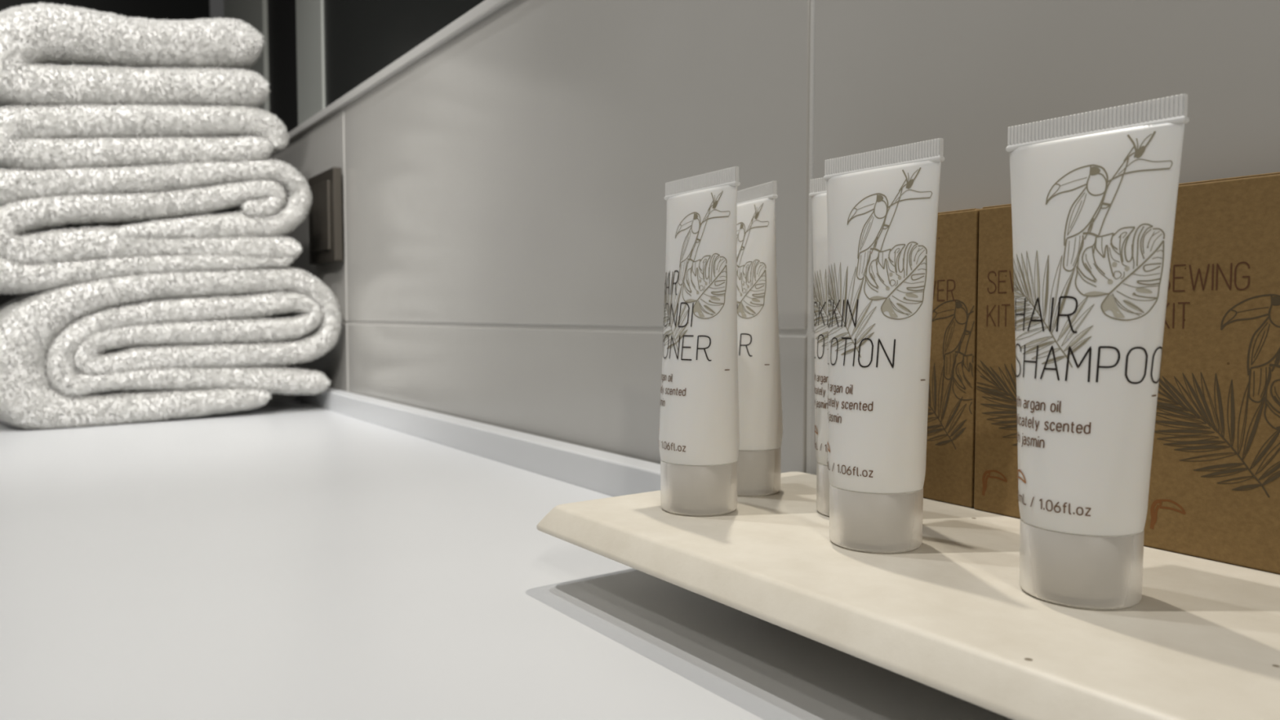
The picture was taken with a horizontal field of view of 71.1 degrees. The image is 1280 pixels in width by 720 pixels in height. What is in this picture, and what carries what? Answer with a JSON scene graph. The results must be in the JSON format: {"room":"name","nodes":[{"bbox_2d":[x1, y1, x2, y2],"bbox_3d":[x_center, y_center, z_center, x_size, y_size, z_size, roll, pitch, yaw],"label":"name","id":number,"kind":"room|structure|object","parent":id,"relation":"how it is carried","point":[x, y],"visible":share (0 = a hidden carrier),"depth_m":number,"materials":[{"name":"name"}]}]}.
{"room":"hotel bathroom","nodes":[
{"label":"hotel bathroom","id":0,"kind":"room"},
{"bbox_2d":[0,0,209,305],"bbox_3d":[-1.832,-0.203,1.368,2.160,2.150,0.050,-2,3,-35],"label":"wall","id":1,"kind":"structure","parent":0,"point":[191,10],"depth_m":1.86,"materials":[{"name":"black"}]},
{"bbox_2d":[266,0,1279,475],"bbox_3d":[-0.053,-0.166,0.613,0.100,2.150,1.880,-2,3,-35],"label":"wall","id":2,"kind":"structure","parent":0,"point":[504,206],"depth_m":0.47,"materials":[{"name":"grey tile"}]},
{"bbox_2d":[223,0,269,111],"bbox_3d":[-0.496,-0.770,1.221,0.100,1.004,0.248,-2,3,-35],"label":"trim","id":3,"kind":"structure","parent":2,"relation":"attached to","point":[254,13],"depth_m":1.14,"materials":[{"name":"grey"}]},
{"bbox_2d":[295,0,324,126],"bbox_3d":[-0.308,-0.756,0.951,0.100,1.004,0.099,-2,3,-35],"label":"trim","id":4,"kind":"structure","parent":2,"relation":"attached to","point":[309,13],"depth_m":0.94,"materials":[{"name":"grey"}]},
{"bbox_2d":[307,167,342,265],"bbox_3d":[-0.313,-0.140,0.886,0.010,0.088,0.090,-2,3,-35],"label":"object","id":5,"kind":"object","parent":2,"relation":"attached to","point":[325,215],"visible":0.98,"depth_m":0.86,"materials":[{"name":"brown metal"}]},
{"bbox_2d":[271,0,513,154],"bbox_3d":[-0.090,-0.231,0.584,0.019,0.008,1.880,-2,3,-35],"label":"trim","id":6,"kind":"structure","parent":2,"relation":"attached to","point":[485,9],"depth_m":0.70,"materials":[{"name":"silver metal"}]},
{"bbox_3d":[-0.816,0.956,-0.093,2.100,0.020,3.700,-2,3,-35],"label":"floor","id":7,"kind":"structure","parent":0,"visible":0},
{"bbox_3d":[-0.234,0.519,0.229,0.626,0.820,1.360,-2,3,-35],"label":"vanity cabinet","id":8,"kind":"object","parent":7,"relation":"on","visible":0},
{"bbox_2d":[0,399,1013,719],"bbox_3d":[-0.245,0.095,0.200,0.661,0.030,1.400,-2,3,-35],"label":"countertop","id":9,"kind":"structure","parent":8,"relation":"on","point":[288,559],"depth_m":0.28,"materials":[{"name":"white stone"}]},
{"bbox_2d":[0,265,342,430],"bbox_3d":[-0.444,-0.020,0.823,0.290,0.137,0.175,-2,4,-40],"label":"folded towel","id":10,"kind":"object","parent":9,"relation":"on","point":[162,345],"visible":0.98,"depth_m":0.75,"materials":[{"name":"white fabric"}]},
{"bbox_2d":[0,158,312,295],"bbox_3d":[-0.459,-0.119,0.802,0.281,0.127,0.170,-2,4,-40],"label":"folded towel","id":11,"kind":"object","parent":10,"relation":"on","point":[59,228],"visible":0.98,"depth_m":0.74,"materials":[{"name":"white fabric"}]},
{"bbox_2d":[0,102,289,170],"bbox_3d":[-0.454,-0.189,0.800,0.233,0.080,0.165,-2,4,-40],"label":"folded towel","id":12,"kind":"object","parent":11,"relation":"on","point":[33,137],"visible":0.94,"depth_m":0.73,"materials":[{"name":"white fabric"}]},
{"bbox_2d":[0,1,270,107],"bbox_3d":[-0.463,-0.250,0.789,0.218,0.106,0.166,-2,4,-40],"label":"folded towel","id":13,"kind":"object","parent":12,"relation":"on","point":[51,53],"visible":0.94,"depth_m":0.73,"materials":[{"name":"white fabric"}]},
{"bbox_2d":[293,387,660,497],"bbox_3d":[0.033,0.077,0.393,0.015,0.048,1.400,-2,3,-35],"label":"upstand","id":14,"kind":"object","parent":9,"relation":"attached to","point":[609,473],"visible":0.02,"depth_m":0.54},
{"bbox_2d":[536,471,1279,719],"bbox_3d":[0.085,0.065,0.229,0.118,0.028,0.249,-2,4,-36],"label":"tray","id":15,"kind":"object","parent":9,"relation":"on","point":[951,614],"visible":0.92,"depth_m":0.19,"materials":[{"name":"beige"}]},
{"bbox_2d":[657,166,740,516],"bbox_3d":[0.019,-0.005,0.285,0.026,0.106,0.033,0,3,5],"label":"tube","id":16,"kind":"object","parent":15,"relation":"on","point":[699,441],"visible":1,"depth_m":0.28,"materials":[{"name":"white plastic"}]},
{"bbox_2d":[657,368,729,452],"bbox_3d":[0.014,0.015,0.281,0.011,0.025,0.029,-3,4,-42],"label":"print","id":17,"kind":"object","parent":16,"relation":"on","point":[695,404],"depth_m":0.27,"materials":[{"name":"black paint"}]},
{"bbox_2d":[662,191,729,351],"bbox_3d":[0.015,-0.027,0.282,0.011,0.049,0.035,-1,3,-22],"label":"artwork","id":18,"kind":"object","parent":16,"relation":"on","point":[696,308],"depth_m":0.27,"materials":[{"name":"beige plastic"}]},
{"bbox_2d":[736,180,782,496],"bbox_3d":[0.037,-0.007,0.315,0.033,0.106,0.026,2,3,34],"label":"tube","id":19,"kind":"object","parent":15,"relation":"on","point":[759,381],"visible":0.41,"depth_m":0.30,"materials":[{"name":"white plastic"}]},
{"bbox_2d":[736,203,768,318],"bbox_3d":[0.033,-0.029,0.313,0.011,0.049,0.035,-1,3,-12],"label":"artwork","id":20,"kind":"object","parent":19,"relation":"attached to","point":[753,219],"depth_m":0.30,"materials":[{"name":"beige plastic"}]},
{"bbox_2d":[808,177,829,516],"bbox_3d":[0.068,-0.005,0.279,0.026,0.106,0.033,0,3,-3],"label":"tube","id":21,"kind":"object","parent":15,"relation":"on","point":[818,189],"visible":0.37,"depth_m":0.28,"materials":[{"name":"white plastic"}]},
{"bbox_2d":[813,269,828,349],"bbox_3d":[0.065,-0.027,0.276,0.012,0.049,0.035,-2,3,-35],"label":"artwork","id":22,"kind":"object","parent":21,"relation":"on","point":[820,276],"depth_m":0.28,"materials":[{"name":"beige plastic"}]},
{"bbox_2d":[814,373,828,452],"bbox_3d":[0.064,0.015,0.274,0.029,0.025,0.011,2,4,40],"label":"print","id":23,"kind":"object","parent":21,"relation":"on","point":[821,388],"depth_m":0.28,"materials":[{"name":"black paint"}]},
{"bbox_2d":[823,137,944,553],"bbox_3d":[0.064,-0.003,0.242,0.026,0.106,0.033,0,3,0],"label":"tube","id":24,"kind":"object","parent":15,"relation":"on","point":[882,204],"visible":1,"depth_m":0.23,"materials":[{"name":"white plastic"}]},
{"bbox_2d":[826,379,924,477],"bbox_3d":[0.059,0.017,0.237,0.029,0.025,0.011,3,4,44],"label":"print","id":25,"kind":"object","parent":24,"relation":"on","point":[876,428],"depth_m":0.23,"materials":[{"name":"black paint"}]},
{"bbox_2d":[827,167,932,357],"bbox_3d":[0.060,-0.025,0.238,0.011,0.049,0.035,-1,3,-26],"label":"artwork","id":26,"kind":"object","parent":24,"relation":"on","point":[880,219],"depth_m":0.23,"materials":[{"name":"beige plastic"}]},
{"bbox_2d":[923,208,979,507],"bbox_3d":[0.096,-0.001,0.309,0.009,0.096,0.052,-2,3,-33],"label":"cardboard box","id":27,"kind":"object","parent":15,"relation":"on","point":[949,476],"visible":0.44,"depth_m":0.29,"materials":[{"name":"brown cardboard"}]},
{"bbox_2d":[926,299,974,449],"bbox_3d":[0.095,0.004,0.303,0.001,0.049,0.041,-2,3,-35],"label":"artwork","id":28,"kind":"object","parent":27,"relation":"attached to","point":[951,398],"depth_m":0.29,"materials":[{"name":"brown cardboard"}]},
{"bbox_2d":[973,204,1020,518],"bbox_3d":[0.124,0.001,0.265,0.008,0.096,0.052,-2,3,-33],"label":"cardboard box","id":29,"kind":"object","parent":15,"relation":"on","point":[996,451],"visible":0.23,"depth_m":0.28,"materials":[{"name":"brown cardboard"}]},
{"bbox_2d":[976,360,1017,445],"bbox_3d":[0.120,0.003,0.264,0.001,0.055,0.048,-2,3,-35],"label":"artwork","id":30,"kind":"object","parent":29,"relation":"attached to","point":[996,380],"depth_m":0.28,"materials":[{"name":"brown cardboard"}]},
{"bbox_2d":[1005,93,1189,609],"bbox_3d":[0.098,-0.001,0.197,0.026,0.106,0.033,0,3,0],"label":"tube","id":31,"kind":"object","parent":15,"relation":"on","point":[1094,193],"visible":1,"depth_m":0.19,"materials":[{"name":"white plastic"}]},
{"bbox_2d":[1016,395,1155,516],"bbox_3d":[0.093,0.020,0.193,0.029,0.025,0.011,3,4,44],"label":"print","id":32,"kind":"object","parent":31,"relation":"on","point":[1079,455],"depth_m":0.19,"materials":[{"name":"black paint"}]},
{"bbox_2d":[1013,131,1173,367],"bbox_3d":[0.094,-0.023,0.194,0.011,0.049,0.035,-1,3,-26],"label":"artwork","id":33,"kind":"object","parent":31,"relation":"on","point":[1093,211],"depth_m":0.19,"materials":[{"name":"beige plastic"}]},
{"bbox_2d":[1143,172,1279,573],"bbox_3d":[0.152,0.003,0.220,0.009,0.096,0.052,-2,3,-33],"label":"cardboard box","id":34,"kind":"object","parent":15,"relation":"on","point":[1214,492],"visible":0.9,"depth_m":0.22,"materials":[{"name":"brown cardboard"}]},
{"bbox_2d":[1154,293,1279,497],"bbox_3d":[0.148,0.005,0.219,0.001,0.055,0.048,-2,3,-35],"label":"artwork","id":35,"kind":"object","parent":34,"relation":"attached to","point":[1217,428],"depth_m":0.22,"materials":[{"name":"brown cardboard"}]}
]}

